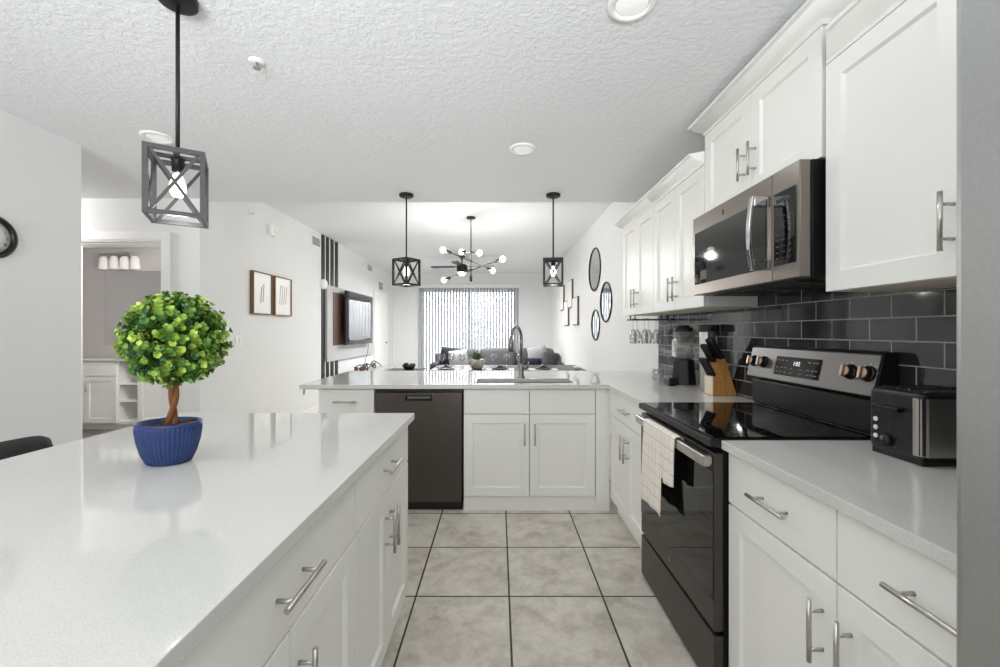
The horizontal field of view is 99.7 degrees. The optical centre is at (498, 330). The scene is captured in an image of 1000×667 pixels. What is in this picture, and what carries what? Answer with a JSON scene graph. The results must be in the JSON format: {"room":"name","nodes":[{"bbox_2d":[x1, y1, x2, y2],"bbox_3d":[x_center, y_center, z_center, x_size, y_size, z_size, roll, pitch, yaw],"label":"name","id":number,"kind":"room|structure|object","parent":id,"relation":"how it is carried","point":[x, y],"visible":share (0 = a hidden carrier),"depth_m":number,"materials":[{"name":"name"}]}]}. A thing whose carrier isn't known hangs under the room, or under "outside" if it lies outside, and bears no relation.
{"room":"kitchen","nodes":[
{"label":"kitchen","id":0,"kind":"room"},
{"bbox_2d":[0,110,80,445],"bbox_3d":[-2.650,0.070,-0.390,0.120,2.440,6.020,0,0,0],"label":"wall partition","id":1,"kind":"structure","parent":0,"point":[40,169],"depth_m":2.38,"materials":[{"name":"paint"}]},
{"bbox_2d":[0,217,17,257],"bbox_3d":[-2.576,-0.483,2.150,0.026,0.225,0.225,0,0,0],"label":"wall clock","id":2,"kind":"object","parent":1,"relation":"attached to","point":[8,235],"visible":1,"depth_m":2.21,"materials":[{"name":"black plastic"}]},
{"bbox_2d":[82,248,160,356],"bbox_3d":[-4.660,0.070,1.300,3.280,2.440,9.400,0,0,0],"label":"wall","id":3,"kind":"structure","parent":0,"point":[93,278],"depth_m":5.86,"materials":[{"name":"paint"}]},
{"bbox_2d":[98,252,140,269],"bbox_3d":[-5.202,-0.970,5.795,0.550,0.250,0.129,0,0,0],"label":"vanity light","id":4,"kind":"object","parent":3,"relation":"attached to","point":[113,263],"visible":1,"depth_m":5.76,"materials":[{"name":"white glass"}]},
{"bbox_2d":[105,271,160,344],"bbox_3d":[-4.800,-0.319,5.853,1.300,1.026,0.010,0,0,0],"label":"bathroom mirror","id":5,"kind":"object","parent":3,"relation":"attached to","point":[123,289],"visible":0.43,"depth_m":5.85,"materials":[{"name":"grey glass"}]},
{"bbox_2d":[81,198,224,413],"bbox_3d":[-4.395,-0.210,3.830,3.610,3.000,0.340,0,0,0],"label":"wall","id":6,"kind":"structure","parent":0,"point":[198,254],"depth_m":3.66,"materials":[{"name":"paint"}]},
{"bbox_2d":[81,232,171,438],"bbox_3d":[-3.328,0.217,3.707,0.995,2.145,0.146,0,0,0],"label":"trim","id":7,"kind":"structure","parent":6,"relation":"attached to","point":[163,240],"depth_m":3.63,"materials":[{"name":"white paint"}]},
{"bbox_2d":[225,202,392,412],"bbox_3d":[-2.960,-0.210,7.860,0.120,3.000,7.720,0,0,0],"label":"wall","id":8,"kind":"structure","parent":0,"point":[276,355],"depth_m":5.51,"materials":[{"name":"paint"}]},
{"bbox_2d":[234,335,241,346],"bbox_3d":[-2.894,0.110,4.690,0.010,0.125,0.125,0,0,0],"label":"light switch","id":9,"kind":"object","parent":8,"relation":"attached to","point":[237,338],"visible":1,"depth_m":4.68,"materials":[{"name":"white plastic"}]},
{"bbox_2d":[250,270,272,314],"bbox_3d":[-2.877,-0.455,5.128,0.045,0.510,0.415,0,0,0],"label":"framed print","id":10,"kind":"object","parent":8,"relation":"attached to","point":[261,284],"visible":1,"depth_m":5.11,"materials":[{"name":"white paper"}]},
{"bbox_2d":[267,224,277,236],"bbox_3d":[-2.866,-1.275,5.365,0.066,0.130,0.170,0,0,0],"label":"fire alarm strobe","id":11,"kind":"object","parent":8,"relation":"attached to","point":[272,230],"visible":1,"depth_m":5.32,"materials":[{"name":"white plastic"}]},
{"bbox_2d":[273,276,291,316],"bbox_3d":[-2.877,-0.455,5.617,0.045,0.510,0.435,0,0,0],"label":"framed print","id":12,"kind":"object","parent":8,"relation":"attached to","point":[282,287],"visible":0.99,"depth_m":5.60,"materials":[{"name":"white paper"}]},
{"bbox_2d":[300,405,318,412],"bbox_3d":[-2.893,1.240,7.800,0.014,0.100,7.600,0,0,0],"label":"baseboard","id":13,"kind":"structure","parent":8,"relation":"attached to","point":[315,409],"depth_m":6.55,"materials":[{"name":"white paint"}]},
{"bbox_2d":[311,233,320,249],"bbox_3d":[-2.893,-1.415,6.690,0.012,0.190,0.340,0,0,0],"label":"air vent","id":14,"kind":"object","parent":8,"relation":"in","point":[315,240],"visible":1,"depth_m":6.67,"materials":[{"name":"white plastic"}]},
{"bbox_2d":[320,279,327,288],"bbox_3d":[-2.860,-0.770,6.930,0.080,0.170,0.144,0,0,0],"label":"wall speaker","id":15,"kind":"object","parent":8,"relation":"attached to","point":[323,282],"visible":1,"depth_m":6.88,"materials":[{"name":"white plastic"}]},
{"bbox_2d":[321,234,372,378],"bbox_3d":[-2.870,-0.149,8.260,0.060,2.878,2.720,0,0,0],"label":"panel","id":16,"kind":"object","parent":8,"relation":"attached to","point":[333,348],"visible":0.48,"depth_m":7.30,"materials":[{"name":"white paint"}]},
{"bbox_2d":[345,290,372,360],"bbox_3d":[-2.781,0.028,8.345,0.116,1.516,1.590,0,0,0],"label":"television","id":17,"kind":"object","parent":16,"relation":"attached to","point":[358,307],"visible":1,"depth_m":8.21,"materials":[{"name":"black plastic"}]},
{"bbox_2d":[367,263,372,272],"bbox_3d":[-2.893,-1.415,9.480,0.012,0.190,0.400,0,0,0],"label":"air vent","id":18,"kind":"object","parent":8,"relation":"in","point":[369,266],"visible":1,"depth_m":9.49,"materials":[{"name":"white plastic"}]},
{"bbox_2d":[373,290,387,365],"bbox_3d":[-2.853,0.175,10.330,0.095,2.230,1.120,0,0,0],"label":"door","id":19,"kind":"structure","parent":8,"relation":"in","point":[380,300],"depth_m":10.24,"materials":[{"name":"white paint"}]},
{"bbox_2d":[378,280,383,291],"bbox_3d":[-2.893,-1.105,10.375,0.012,0.250,0.450,0,0,0],"label":"air vent","id":20,"kind":"object","parent":8,"relation":"in","point":[380,283],"visible":1,"depth_m":10.36,"materials":[{"name":"white plastic"}]},
{"bbox_2d":[82,411,696,666],"bbox_3d":[-2.320,1.338,4.175,7.760,0.104,15.150,0,0,0],"label":"floor","id":21,"kind":"structure","parent":0,"point":[487,588],"depth_m":2.06,"materials":[{"name":"tile"}]},
{"bbox_2d":[0,436,52,459],"bbox_3d":[-1.626,0.848,1.410,0.452,0.885,0.570,0,0,0],"label":"bar stool","id":22,"kind":"object","parent":21,"relation":"on","point":[15,447],"visible":0.22,"depth_m":1.59,"materials":[{"name":"black leather"}]},
{"bbox_2d":[82,357,160,428],"bbox_3d":[-4.925,0.825,5.630,2.050,0.930,0.440,0,0,0],"label":"bathroom vanity","id":23,"kind":"object","parent":21,"relation":"on","point":[112,397],"visible":0.36,"depth_m":5.46,"materials":[{"name":"white paint"}]},
{"bbox_2d":[82,357,124,360],"bbox_3d":[-4.925,0.375,5.640,2.050,0.030,0.420,0,0,0],"label":"countertop","id":24,"kind":"structure","parent":23,"relation":"on","point":[83,358],"depth_m":5.43,"materials":[{"name":"white stone"}]},
{"bbox_2d":[119,381,136,384],"bbox_3d":[-4.798,0.690,5.610,0.232,0.020,0.280,0,0,0],"label":"shelf","id":25,"kind":"object","parent":23,"relation":"attached to","point":[120,382],"depth_m":5.47,"materials":[{"name":"white paint"}]},
{"bbox_2d":[119,397,136,401],"bbox_3d":[-4.798,0.910,5.610,0.232,0.020,0.280,0,0,0],"label":"shelf","id":26,"kind":"object","parent":23,"relation":"attached to","point":[123,399],"depth_m":5.52,"materials":[{"name":"white paint"}]},
{"bbox_2d":[179,482,354,666],"bbox_3d":[-0.704,0.851,0.840,0.660,0.878,0.760,0,0,0],"label":"base cabinet","id":27,"kind":"object","parent":21,"relation":"on","point":[301,613],"visible":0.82,"depth_m":0.88,"materials":[{"name":"white paint"}]},
{"bbox_2d":[0,413,413,666],"bbox_3d":[-0.929,0.395,0.679,1.078,0.030,2.558,0,0,0],"label":"countertop","id":28,"kind":"structure","parent":27,"relation":"on","point":[109,558],"depth_m":0.83,"materials":[{"name":"white stone"}]},
{"bbox_2d":[113,290,232,466],"bbox_3d":[-0.950,0.131,1.246,0.277,0.497,0.281,0,0,40],"label":"potted topiary","id":29,"kind":"object","parent":28,"relation":"on","point":[172,340],"visible":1,"depth_m":1.18,"materials":[{"name":"plant"}]},
{"bbox_2d":[133,417,202,466],"bbox_3d":[-0.957,0.321,1.225,0.170,0.118,0.143,0,0,0],"label":"pot","id":30,"kind":"object","parent":29,"relation":"attached to","point":[168,441],"depth_m":1.18,"materials":[{"name":"ceramic"}]},
{"bbox_2d":[319,389,375,412],"bbox_3d":[-1.090,0.851,3.290,0.400,0.878,0.620,0,0,0],"label":"base cabinet","id":31,"kind":"object","parent":21,"relation":"on","point":[330,400],"visible":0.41,"depth_m":3.02,"materials":[{"name":"white paint"}]},
{"bbox_2d":[359,366,390,370],"bbox_3d":[-2.643,1.010,8.625,0.417,0.440,1.990,0,0,0],"label":"media console","id":32,"kind":"object","parent":21,"relation":"on","point":[378,368],"visible":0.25,"depth_m":9.01},
{"bbox_2d":[354,361,380,370],"bbox_3d":[-2.660,0.714,8.480,0.181,0.148,1.678,0,0,0],"label":"ornament","id":33,"kind":"object","parent":32,"relation":"on","point":[363,367],"visible":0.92,"depth_m":8.27,"materials":[{"name":"metal"}]},
{"bbox_2d":[354,426,407,666],"bbox_3d":[-0.704,0.851,1.577,0.660,0.878,0.710,0,0,0],"label":"base cabinet","id":34,"kind":"object","parent":21,"relation":"on","point":[381,492],"visible":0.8,"depth_m":1.51,"materials":[{"name":"white paint"}]},
{"bbox_2d":[386,368,425,370],"bbox_3d":[-2.030,1.067,9.300,0.740,0.445,0.600,0,0,0],"label":"coffee table","id":35,"kind":"object","parent":21,"relation":"on","point":[392,369],"visible":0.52,"depth_m":9.26,"materials":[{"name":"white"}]},
{"bbox_2d":[402,363,415,369],"bbox_3d":[-1.970,0.774,9.280,0.320,0.139,0.224,0,0,0],"label":"bowl","id":36,"kind":"object","parent":35,"relation":"on","point":[406,366],"visible":1,"depth_m":9.22,"materials":[{"name":"ceramic"}]},
{"bbox_2d":[376,389,463,508],"bbox_3d":[-0.571,0.852,3.302,0.618,0.876,0.576,0,0,0],"label":"dishwasher","id":37,"kind":"object","parent":21,"relation":"on","point":[435,461],"visible":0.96,"depth_m":3.02,"materials":[{"name":"black metal"}]},
{"bbox_2d":[430,348,563,369],"bbox_3d":[-0.028,0.835,9.325,2.825,0.910,0.950,0,0,0],"label":"sofa","id":38,"kind":"object","parent":21,"relation":"on","point":[493,352],"visible":0.16,"depth_m":9.38,"materials":[{"name":"grey fabric"}]},
{"bbox_2d":[440,347,461,364],"bbox_3d":[-1.050,0.575,9.270,0.479,0.460,0.158,0,0,0],"label":"throw pillow","id":39,"kind":"object","parent":38,"relation":"on","point":[445,350],"visible":0.44,"depth_m":9.23,"materials":[{"name":"blue fabric"}]},
{"bbox_2d":[448,349,468,364],"bbox_3d":[-0.860,0.600,9.060,0.456,0.420,0.159,0,0,0],"label":"throw pillow","id":40,"kind":"object","parent":38,"relation":"on","point":[456,361],"visible":0.83,"depth_m":9.00,"materials":[{"name":"fabric"}]},
{"bbox_2d":[440,348,477,364],"bbox_3d":[-0.880,0.610,9.515,0.850,0.460,0.270,0,0,0],"label":"cushion","id":41,"kind":"object","parent":38,"relation":"on","point":[469,350],"depth_m":9.39,"materials":[{"name":"grey fabric"}]},
{"bbox_2d":[479,348,515,364],"bbox_3d":[-0.027,0.610,9.515,0.850,0.460,0.270,0,0,0],"label":"cushion","id":42,"kind":"object","parent":38,"relation":"on","point":[493,352],"depth_m":9.38,"materials":[{"name":"grey fabric"}]},
{"bbox_2d":[523,358,540,364],"bbox_3d":[0.720,0.690,9.060,0.403,0.231,0.152,0,0,0],"label":"throw pillow","id":43,"kind":"object","parent":38,"relation":"on","point":[532,361],"visible":0.66,"depth_m":9.01,"materials":[{"name":"blue fabric"}]},
{"bbox_2d":[516,348,553,364],"bbox_3d":[0.826,0.610,9.515,0.850,0.460,0.270,0,0,0],"label":"cushion","id":44,"kind":"object","parent":38,"relation":"on","point":[525,354],"depth_m":9.40,"materials":[{"name":"grey fabric"}]},
{"bbox_2d":[527,346,545,364],"bbox_3d":[0.860,0.560,9.270,0.474,0.487,0.159,0,0,0],"label":"throw pillow","id":45,"kind":"object","parent":38,"relation":"on","point":[534,352],"visible":0.61,"depth_m":9.22,"materials":[{"name":"fabric"}]},
{"bbox_2d":[543,352,555,364],"bbox_3d":[1.090,0.625,9.040,0.289,0.357,0.156,0,0,0],"label":"throw pillow","id":46,"kind":"object","parent":38,"relation":"on","point":[549,358],"visible":0.79,"depth_m":8.99,"materials":[{"name":"grey fabric"}]},
{"bbox_2d":[429,365,586,370],"bbox_3d":[0.130,0.916,6.265,2.180,0.748,0.970,0,0,0],"label":"dining table","id":47,"kind":"object","parent":21,"relation":"on","point":[466,367],"visible":0.23,"depth_m":6.27,"materials":[{"name":"white"}]},
{"bbox_2d":[432,368,461,369],"bbox_3d":[-0.733,0.540,5.950,0.400,0.002,0.300,0,0,0],"label":"placemat","id":48,"kind":"object","parent":47,"relation":"on","point":[434,368],"visible":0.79,"depth_m":5.91,"materials":[{"name":"white fabric"}]},
{"bbox_2d":[438,367,454,369],"bbox_3d":[-0.733,0.528,5.950,0.260,0.020,0.260,0,0,0],"label":"dinner plate","id":49,"kind":"object","parent":48,"relation":"on","point":[438,367],"visible":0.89,"depth_m":5.90,"materials":[{"name":"grey ceramic"}]},
{"bbox_2d":[466,349,486,368],"bbox_3d":[-0.289,0.395,5.976,0.308,0.293,0.280,0,0,-40],"label":"planter","id":50,"kind":"object","parent":47,"relation":"on","point":[476,362],"visible":1,"depth_m":5.93,"materials":[{"name":"grey ceramic"}]},
{"bbox_2d":[486,368,513,369],"bbox_3d":[0.021,0.540,5.950,0.400,0.002,0.300,0,0,0],"label":"placemat","id":51,"kind":"object","parent":47,"relation":"on","point":[486,368],"visible":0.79,"depth_m":5.91,"materials":[{"name":"white fabric"}]},
{"bbox_2d":[491,367,508,369],"bbox_3d":[0.021,0.528,5.950,0.260,0.020,0.260,0,0,0],"label":"dinner plate","id":52,"kind":"object","parent":51,"relation":"on","point":[491,367],"visible":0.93,"depth_m":5.90,"materials":[{"name":"grey ceramic"}]},
{"bbox_2d":[528,368,557,369],"bbox_3d":[0.627,0.540,5.950,0.400,0.002,0.300,0,0,0],"label":"placemat","id":53,"kind":"object","parent":47,"relation":"on","point":[528,368],"visible":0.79,"depth_m":5.91,"materials":[{"name":"white fabric"}]},
{"bbox_2d":[534,367,551,369],"bbox_3d":[0.627,0.528,5.950,0.260,0.020,0.260,0,0,0],"label":"dinner plate","id":54,"kind":"object","parent":53,"relation":"on","point":[534,367],"visible":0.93,"depth_m":5.89,"materials":[{"name":"grey ceramic"}]},
{"bbox_2d":[464,389,608,510],"bbox_3d":[0.273,0.851,3.290,1.045,0.878,0.620,0,0,0],"label":"base cabinet","id":55,"kind":"object","parent":21,"relation":"on","point":[554,455],"visible":0.98,"depth_m":3.02,"materials":[{"name":"white paint"}]},
{"bbox_2d":[299,371,761,404],"bbox_3d":[-0.005,0.395,3.136,2.810,0.030,1.807,0,0,0],"label":"countertop","id":56,"kind":"structure","parent":55,"relation":"on","point":[637,387],"depth_m":3.18,"materials":[{"name":"white stone"}]},
{"bbox_2d":[508,325,528,377],"bbox_3d":[0.143,0.167,3.356,0.086,0.424,0.236,0,0,42],"label":"faucet","id":57,"kind":"object","parent":56,"relation":"on","point":[522,368],"visible":1,"depth_m":3.41,"materials":[{"name":"metal"}]},
{"bbox_2d":[478,382,567,411],"bbox_3d":[0.195,0.502,3.232,0.736,0.184,0.301,0,0,0],"label":"sink","id":58,"kind":"object","parent":56,"relation":"in","point":[478,382],"visible":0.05,"depth_m":3.38,"materials":[{"name":"metal"}]},
{"bbox_2d":[650,369,663,381],"bbox_3d":[1.194,0.335,3.200,0.116,0.090,0.083,0,0,0],"label":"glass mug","id":59,"kind":"object","parent":56,"relation":"on","point":[653,371],"visible":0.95,"depth_m":3.17,"materials":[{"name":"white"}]},
{"bbox_2d":[663,325,697,386],"bbox_3d":[1.278,0.170,2.951,0.210,0.420,0.187,0,0,0],"label":"blender","id":60,"kind":"object","parent":56,"relation":"on","point":[683,372],"visible":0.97,"depth_m":2.90,"materials":[{"name":"black plastic"}]},
{"bbox_2d":[673,332,696,358],"bbox_3d":[1.304,0.098,2.944,0.152,0.185,0.172,0,0,0],"label":"jar","id":61,"kind":"object","parent":60,"relation":"on","point":[693,336],"depth_m":2.93,"materials":[{"name":"clear glass"}]},
{"bbox_2d":[698,324,716,390],"bbox_3d":[1.345,0.169,2.720,0.112,0.422,0.112,0,0,0],"label":"canister","id":62,"kind":"object","parent":56,"relation":"on","point":[705,331],"visible":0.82,"depth_m":2.69,"materials":[{"name":"silver metal"}]},
{"bbox_2d":[705,359,735,395],"bbox_3d":[1.327,0.271,2.525,0.142,0.216,0.100,0,0,0],"label":"knife block","id":63,"kind":"object","parent":56,"relation":"on","point":[721,384],"visible":0.81,"depth_m":2.48,"materials":[{"name":"brown wood"}]},
{"bbox_2d":[700,344,710,361],"bbox_3d":[1.255,0.131,2.553,0.074,0.113,0.016,0,0,-4],"label":"kitchen knife","id":64,"kind":"object","parent":63,"relation":"in","point":[703,350],"visible":0.52,"depth_m":2.55,"materials":[{"name":"black plastic"}]},
{"bbox_2d":[702,344,712,361],"bbox_3d":[1.255,0.131,2.523,0.074,0.113,0.016,0,0,-4],"label":"kitchen knife","id":65,"kind":"object","parent":63,"relation":"in","point":[703,345],"visible":0.67,"depth_m":2.52,"materials":[{"name":"black plastic"}]},
{"bbox_2d":[705,358,715,376],"bbox_3d":[1.248,0.214,2.484,0.069,0.110,0.012,0,0,-4],"label":"kitchen knife","id":66,"kind":"object","parent":63,"relation":"in","point":[706,359],"visible":1,"depth_m":2.48,"materials":[{"name":"black plastic"}]},
{"bbox_2d":[705,344,716,362],"bbox_3d":[1.255,0.131,2.493,0.074,0.113,0.016,0,0,-4],"label":"kitchen knife","id":67,"kind":"object","parent":63,"relation":"in","point":[707,346],"visible":1,"depth_m":2.49,"materials":[{"name":"black plastic"}]},
{"bbox_2d":[708,338,719,358],"bbox_3d":[1.290,0.105,2.523,0.084,0.128,0.018,0,0,-4],"label":"kitchen knife","id":68,"kind":"object","parent":63,"relation":"in","point":[709,342],"visible":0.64,"depth_m":2.52,"materials":[{"name":"black plastic"}]},
{"bbox_2d":[710,338,723,359],"bbox_3d":[1.290,0.105,2.493,0.084,0.128,0.018,0,0,-4],"label":"kitchen knife","id":69,"kind":"object","parent":63,"relation":"in","point":[713,341],"visible":1,"depth_m":2.49,"materials":[{"name":"black plastic"}]},
{"bbox_2d":[611,391,645,548],"bbox_3d":[1.077,0.851,2.618,0.640,0.878,0.765,0,0,0],"label":"base cabinet","id":70,"kind":"object","parent":21,"relation":"on","point":[625,431],"visible":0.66,"depth_m":2.61,"materials":[{"name":"white paint"}]},
{"bbox_2d":[636,345,898,666],"bbox_3d":[1.056,0.683,1.848,0.683,1.214,0.756,0,0,0],"label":"range","id":71,"kind":"object","parent":21,"relation":"on","point":[685,549],"visible":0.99,"depth_m":1.68,"materials":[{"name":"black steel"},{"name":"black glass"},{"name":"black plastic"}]},
{"bbox_2d":[640,418,683,516],"bbox_3d":[0.720,0.618,1.888,0.056,0.385,0.375,0,0,0],"label":"dish towel","id":72,"kind":"object","parent":71,"relation":"hanging from","point":[658,441],"visible":0.95,"depth_m":1.88,"materials":[{"name":"white fabric"}]},
{"bbox_2d":[639,402,870,446],"bbox_3d":[1.037,0.390,1.849,0.596,0.033,0.752,0,0,0],"label":"cooktop","id":73,"kind":"object","parent":71,"relation":"in","point":[710,423],"depth_m":1.72,"materials":[{"name":"black glass"}]},
{"bbox_2d":[729,453,956,666],"bbox_3d":[1.077,0.851,1.005,0.640,0.878,0.918,0,0,0],"label":"base cabinet","id":74,"kind":"object","parent":21,"relation":"on","point":[811,584],"visible":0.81,"depth_m":1.04,"materials":[{"name":"white paint"}]},
{"bbox_2d":[722,440,956,572],"bbox_3d":[1.087,0.395,1.008,0.625,0.030,0.920,0,0,0],"label":"countertop","id":75,"kind":"structure","parent":74,"relation":"on","point":[913,505],"depth_m":1.04,"materials":[{"name":"white stone"}]},
{"bbox_2d":[871,385,956,466],"bbox_3d":[1.274,0.275,1.257,0.236,0.210,0.176,0,0,0],"label":"toaster","id":76,"kind":"object","parent":75,"relation":"on","point":[915,424],"visible":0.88,"depth_m":1.20,"materials":[{"name":"black plastic"}]},
{"bbox_2d":[957,0,999,666],"bbox_3d":[0.947,0.395,0.078,0.866,1.750,0.916,0,0,0],"label":"refrigerator","id":77,"kind":"object","parent":21,"relation":"on","point":[978,21],"visible":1,"depth_m":0.51,"materials":[{"name":"grey metal"}]},
{"bbox_2d":[0,0,806,272],"bbox_3d":[-2.320,-1.430,4.175,7.760,0.560,15.150,0,0,0],"label":"ceiling","id":78,"kind":"structure","parent":0,"point":[354,106],"depth_m":2.09,"materials":[{"name":"white paint"}]},
{"bbox_2d":[139,130,174,143],"bbox_3d":[-2.020,-1.145,2.500,0.172,0.010,0.172,0,0,0],"label":"recessed light","id":79,"kind":"object","parent":78,"relation":"in","point":[153,136],"visible":1,"depth_m":2.49,"materials":[{"name":"white plastic"}]},
{"bbox_2d":[142,0,208,228],"bbox_3d":[-1.106,-0.764,1.455,0.166,0.769,0.166,0,0,-31],"label":"pendant lamp","id":80,"kind":"object","parent":78,"relation":"hanging from","point":[177,187],"visible":1,"depth_m":1.44,"materials":[{"name":"black metal"}]},
{"bbox_2d":[170,156,185,172],"bbox_3d":[-1.106,-0.572,1.455,0.044,0.043,0.044,0,0,0],"label":"socket","id":81,"kind":"object","parent":80,"relation":"attached to","point":[177,162],"depth_m":1.44,"materials":[{"name":"black metal"}]},
{"bbox_2d":[248,56,265,70],"bbox_3d":[-1.030,-1.135,1.800,0.068,0.030,0.068,0,0,0],"label":"sprinkler","id":82,"kind":"object","parent":78,"relation":"attached to","point":[257,62],"visible":1,"depth_m":1.79,"materials":[{"name":"white plastic"}]},
{"bbox_2d":[392,192,420,286],"bbox_3d":[-0.775,-0.764,3.550,0.166,0.769,0.166,0,0,33],"label":"pendant lamp","id":83,"kind":"object","parent":78,"relation":"hanging from","point":[406,260],"visible":1,"depth_m":3.52,"materials":[{"name":"black metal"}]},
{"bbox_2d":[430,256,476,275],"bbox_3d":[-0.778,-1.381,9.000,1.032,0.416,1.032,0,0,-37],"label":"ceiling fan","id":84,"kind":"object","parent":78,"relation":"hanging from","point":[461,267],"visible":0.86,"depth_m":8.93,"materials":[{"name":"black metal"}]},
{"bbox_2d":[440,216,505,282],"bbox_3d":[-0.377,-1.141,5.901,0.945,0.897,0.758,0,0,0],"label":"chandelier","id":85,"kind":"object","parent":78,"relation":"hanging from","point":[442,249],"visible":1,"depth_m":5.90,"materials":[{"name":"black metal"}]},
{"bbox_2d":[509,143,535,154],"bbox_3d":[0.152,-1.145,2.660,0.172,0.010,0.172,0,0,0],"label":"recessed light","id":86,"kind":"object","parent":78,"relation":"in","point":[518,148],"visible":1,"depth_m":2.65,"materials":[{"name":"white plastic"}]},
{"bbox_2d":[543,192,562,286],"bbox_3d":[0.460,-0.764,3.550,0.166,0.769,0.166,0,0,7],"label":"pendant lamp","id":87,"kind":"object","parent":78,"relation":"hanging from","point":[552,195],"visible":1,"depth_m":3.53,"materials":[{"name":"black metal"}]},
{"bbox_2d":[607,0,657,21],"bbox_3d":[0.468,-1.145,1.480,0.172,0.010,0.172,0,0,0],"label":"recessed light","id":88,"kind":"object","parent":78,"relation":"in","point":[618,10],"visible":1,"depth_m":1.50,"materials":[{"name":"white plastic"}]},
{"bbox_2d":[418,284,519,370],"bbox_3d":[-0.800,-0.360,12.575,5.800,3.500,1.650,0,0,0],"label":"vertical blinds","id":89,"kind":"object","parent":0,"point":[452,292],"depth_m":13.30,"materials":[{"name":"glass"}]},
{"bbox_2d":[393,273,549,367],"bbox_3d":[-0.745,-0.210,11.660,4.550,3.000,0.120,0,0,0],"label":"wall","id":90,"kind":"structure","parent":0,"point":[533,298],"depth_m":11.60,"materials":[{"name":"paint"}]},
{"bbox_2d":[452,290,515,350],"bbox_3d":[-0.810,0.080,11.660,2.580,2.420,0.060,0,0,0],"label":"window","id":91,"kind":"structure","parent":90,"relation":"in","point":[452,290],"depth_m":11.63,"materials":[{"name":"white paint"}]},
{"bbox_2d":[550,202,956,435],"bbox_3d":[1.466,-0.210,4.160,0.128,3.000,15.120,0,0,0],"label":"wall","id":92,"kind":"structure","parent":0,"point":[918,326],"depth_m":2.36,"materials":[{"name":"white paint"}]},
{"bbox_2d":[560,285,564,310],"bbox_3d":[1.391,-0.715,9.205,0.036,0.530,0.470,0,0,0],"label":"canvas panel","id":93,"kind":"object","parent":92,"relation":"attached to","point":[562,289],"visible":0.87,"depth_m":9.05,"materials":[{"name":"white fabric"}]},
{"bbox_2d":[564,300,568,325],"bbox_3d":[1.391,-0.360,8.630,0.036,0.500,0.500,0,0,0],"label":"canvas panel","id":94,"kind":"object","parent":92,"relation":"attached to","point":[566,309],"visible":0.9,"depth_m":8.52,"materials":[{"name":"white fabric"}]},
{"bbox_2d":[568,279,572,307],"bbox_3d":[1.391,-0.715,8.145,0.036,0.530,0.430,0,0,0],"label":"canvas panel","id":95,"kind":"object","parent":92,"relation":"attached to","point":[570,282],"visible":0.9,"depth_m":8.05,"materials":[{"name":"white fabric"}]},
{"bbox_2d":[572,296,578,324],"bbox_3d":[1.391,-0.360,7.620,0.036,0.500,0.520,0,0,0],"label":"canvas panel","id":96,"kind":"object","parent":92,"relation":"attached to","point":[575,301],"visible":1,"depth_m":7.53,"materials":[{"name":"white fabric"}]},
{"bbox_2d":[588,247,600,291],"bbox_3d":[1.400,-0.895,6.160,0.020,0.635,0.739,0,0,0],"label":"oval mirror","id":97,"kind":"object","parent":92,"relation":"attached to","point":[594,272],"visible":1,"depth_m":6.17,"materials":[{"name":"black metal"}]},
{"bbox_2d":[591,309,599,339],"bbox_3d":[1.400,-0.088,6.100,0.020,0.449,0.509,0,0,0],"label":"oval mirror","id":98,"kind":"object","parent":92,"relation":"attached to","point":[595,320],"visible":1,"depth_m":6.11,"materials":[{"name":"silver metal"}]},
{"bbox_2d":[600,281,611,321],"bbox_3d":[1.400,-0.378,5.510,0.020,0.533,0.589,0,0,0],"label":"oval mirror","id":99,"kind":"object","parent":92,"relation":"attached to","point":[606,293],"visible":1,"depth_m":5.48,"materials":[{"name":"black metal"}]},
{"bbox_2d":[614,195,692,315],"bbox_3d":[1.222,-0.554,3.425,0.356,0.842,0.809,0,0,0],"label":"upper cabinet","id":100,"kind":"object","parent":92,"relation":"attached to","point":[637,224],"visible":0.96,"depth_m":3.32,"materials":[{"name":"white paint"}]},
{"bbox_2d":[627,315,668,320],"bbox_3d":[1.235,-0.110,3.500,0.300,0.044,0.128,0,0,0],"label":"stemware rack","id":101,"kind":"object","parent":100,"relation":"attached to","point":[630,319],"visible":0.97,"depth_m":3.44,"materials":[{"name":"black metal"}]},
{"bbox_2d":[672,339,675,356],"bbox_3d":[1.398,0.135,3.360,0.007,0.135,0.075,0,0,0],"label":"wall outlet","id":102,"kind":"object","parent":92,"relation":"attached to","point":[673,353],"visible":0.67,"depth_m":3.37,"materials":[{"name":"white plastic"}]},
{"bbox_2d":[645,151,757,311],"bbox_3d":[1.221,-0.554,2.647,0.354,0.842,0.742,0,0,0],"label":"upper cabinet","id":103,"kind":"object","parent":92,"relation":"attached to","point":[678,198],"visible":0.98,"depth_m":2.58,"materials":[{"name":"white paint"}]},
{"bbox_2d":[687,0,852,212],"bbox_3d":[1.223,-0.861,1.857,0.355,0.526,0.955,0,0,0],"label":"upper cabinet","id":104,"kind":"object","parent":92,"relation":"attached to","point":[771,116],"visible":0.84,"depth_m":1.70,"materials":[{"name":"white paint"}]},
{"bbox_2d":[693,159,825,295],"bbox_3d":[1.177,-0.389,1.861,0.439,0.414,0.802,0,0,0],"label":"microwave","id":105,"kind":"object","parent":104,"relation":"attached to","point":[768,238],"visible":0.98,"depth_m":1.62,"materials":[{"name":"silver metal"}]},
{"bbox_2d":[826,0,956,291],"bbox_3d":[1.221,-0.554,0.991,0.354,0.842,0.882,0,0,0],"label":"upper cabinet","id":106,"kind":"object","parent":92,"relation":"attached to","point":[891,65],"visible":0.61,"depth_m":1.21,"materials":[{"name":"white paint"}]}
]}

